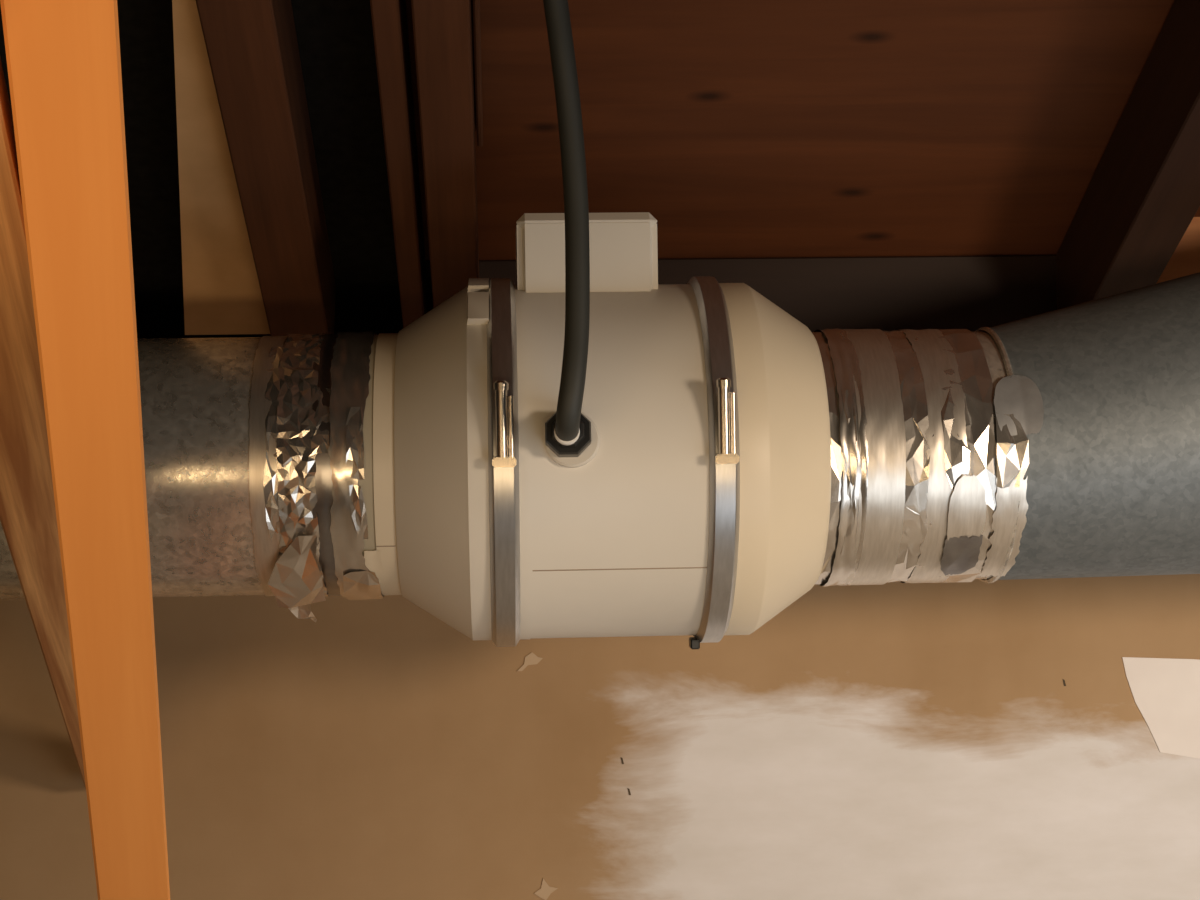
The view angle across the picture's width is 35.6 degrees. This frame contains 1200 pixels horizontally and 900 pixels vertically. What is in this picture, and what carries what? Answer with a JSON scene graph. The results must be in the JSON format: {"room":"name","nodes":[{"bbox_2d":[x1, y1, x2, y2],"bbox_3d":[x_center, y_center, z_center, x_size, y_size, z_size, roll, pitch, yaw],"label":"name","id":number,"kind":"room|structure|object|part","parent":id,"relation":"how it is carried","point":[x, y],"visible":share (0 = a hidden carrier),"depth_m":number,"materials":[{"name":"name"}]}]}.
{"room":"attic","nodes":[
{"label":"attic","id":0,"kind":"room"},
{"bbox_2d":[0,574,1199,899],"bbox_3d":[0.111,0.326,1.764,3.600,0.845,0.014,-1,0,-3],"label":"wall","id":1,"kind":"structure","parent":0,"point":[976,739],"depth_m":1.75,"materials":[{"name":"paint"}]},
{"bbox_2d":[0,0,402,338],"bbox_3d":[-0.888,-0.692,0.708,1.522,1.312,2.508,-1,0,-3],"label":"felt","id":2,"kind":"structure","parent":1,"relation":"attached to","point":[335,38],"depth_m":1.59,"materials":[{"name":"black fabric"}]},
{"bbox_2d":[196,0,335,335],"bbox_3d":[-0.228,-0.648,0.731,0.052,1.135,2.083,-1,0,-3],"label":"rafter","id":3,"kind":"object","parent":1,"relation":"attached to","point":[252,45],"visible":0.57,"depth_m":1.46,"materials":[{"name":"brown wood"}]},
{"bbox_2d":[172,0,269,334],"bbox_3d":[-0.333,-0.225,1.514,0.083,0.236,0.441,-1,0,-3],"label":"wood board","id":4,"kind":"object","parent":3,"relation":"attached to","point":[222,295],"visible":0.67,"depth_m":1.55,"materials":[{"name":"brown wood"}]},
{"bbox_2d":[373,212,830,648],"bbox_3d":[-0.006,-0.012,1.513,0.400,0.331,0.477,-1,0,-3],"label":"fan","id":5,"kind":"object","parent":1,"relation":"attached to","point":[691,495],"visible":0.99,"depth_m":1.33,"materials":[{"name":"white plastic"}]},
{"bbox_2d":[0,331,383,621],"bbox_3d":[-0.769,0.030,1.400,1.214,0.224,0.205,-1,0,-3],"label":"duct","id":6,"kind":"object","parent":5,"relation":"attached to","point":[258,451],"visible":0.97,"depth_m":1.34,"materials":[{"name":"metal"}]},
{"bbox_2d":[543,0,589,440],"bbox_3d":[-0.031,-0.241,1.246,0.031,0.474,0.079,-1,0,19],"label":"power cable","id":7,"kind":"object","parent":5,"relation":"attached to","point":[557,16],"visible":1,"depth_m":1.26,"materials":[{"name":"grey rubber"}]},
{"bbox_3d":[-0.012,-0.171,1.442,0.106,0.014,0.096,-1,0,-3],"label":"lid","id":8,"kind":"part","parent":5,"relation":"part of","materials":[{"name":"beige plastic"}]},
{"bbox_2d":[719,283,830,634],"bbox_3d":[0.138,0.006,1.449,0.120,0.272,0.272,-1,0,-3],"label":"outlet","id":9,"kind":"object","parent":5,"relation":"attached to","point":[774,501],"depth_m":1.34,"materials":[{"name":"beige plastic"}]},
{"bbox_2d":[812,272,1199,586],"bbox_3d":[0.840,-0.058,1.487,1.362,0.308,0.300,-1,0,-3],"label":"duct reducer","id":10,"kind":"object","parent":5,"relation":"attached to","point":[1064,442],"visible":0.88,"depth_m":1.37,"materials":[{"name":"metal"}]},
{"bbox_2d":[426,255,1056,331],"bbox_3d":[0.864,-0.150,1.817,2.076,0.083,0.045,-1,0,-3],"label":"trim","id":11,"kind":"structure","parent":1,"relation":"on","point":[884,293],"depth_m":1.76,"materials":[{"name":"brown wood"}]},
{"bbox_2d":[1122,657,1199,758],"bbox_3d":[0.585,0.254,1.783,0.173,0.117,0.002,-1,0,-3],"label":"paper","id":12,"kind":"object","parent":1,"relation":"attached to","point":[1166,691],"visible":1,"depth_m":1.78,"materials":[{"name":"paper"}]},
{"bbox_2d":[406,0,1199,260],"bbox_3d":[0.909,-0.719,0.805,2.076,1.312,2.508,-1,0,-3],"label":"ceiling","id":13,"kind":"structure","parent":0,"point":[744,128],"depth_m":1.57,"materials":[{"name":"brown wood"}]},
{"bbox_2d":[370,0,425,327],"bbox_3d":[-0.126,-0.658,0.734,0.020,1.124,2.077,-1,0,-3],"label":"rafter","id":14,"kind":"object","parent":13,"relation":"attached to","point":[389,17],"visible":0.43,"depth_m":1.48,"materials":[{"name":"brown wood"}]},
{"bbox_2d":[411,0,478,307],"bbox_3d":[-0.086,-0.650,0.739,0.040,1.135,2.083,-1,0,-3],"label":"rafter","id":15,"kind":"object","parent":13,"relation":"attached to","point":[442,29],"visible":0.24,"depth_m":1.44,"materials":[{"name":"brown wood"}]},
{"bbox_2d":[473,0,482,146],"bbox_3d":[-0.074,-0.562,0.983,0.005,0.618,1.168,-1,0,-3],"label":"batten","id":16,"kind":"object","parent":15,"relation":"attached to","point":[476,3],"visible":1,"depth_m":1.47,"materials":[{"name":"brown wood"}]},
{"bbox_2d":[1056,0,1199,309],"bbox_3d":[0.504,-0.652,0.773,0.050,1.144,2.087,-1,0,-3],"label":"rafter","id":17,"kind":"object","parent":13,"relation":"attached to","point":[1142,196],"visible":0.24,"depth_m":1.55,"materials":[{"name":"brown wood"}]},
{"bbox_2d":[1156,217,1199,283],"bbox_3d":[0.813,-0.187,1.759,0.610,0.130,0.036,-1,0,-3],"label":"blocking","id":18,"kind":"object","parent":13,"relation":"attached to","point":[1185,260],"visible":0.02,"depth_m":1.73,"materials":[{"name":"orange wood"}]},
{"bbox_3d":[0.180,0.757,0.591,3.600,0.020,2.363,-1,0,-3],"label":"floor","id":19,"kind":"structure","parent":0,"visible":0},
{"bbox_2d":[0,0,169,899],"bbox_3d":[-0.262,0.017,0.977,0.049,1.406,1.410,-1,0,-11],"label":"stud","id":20,"kind":"object","parent":19,"relation":"on","point":[63,57],"visible":1,"depth_m":0.90,"materials":[{"name":"orange wood"}]},
{"bbox_2d":[0,58,85,787],"bbox_3d":[-0.336,-0.003,1.100,0.054,0.617,1.245,-1,0,-10],"label":"brace","id":21,"kind":"object","parent":20,"relation":"attached to","point":[28,519],"visible":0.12,"depth_m":1.08,"materials":[{"name":"brown wood"}]}
]}

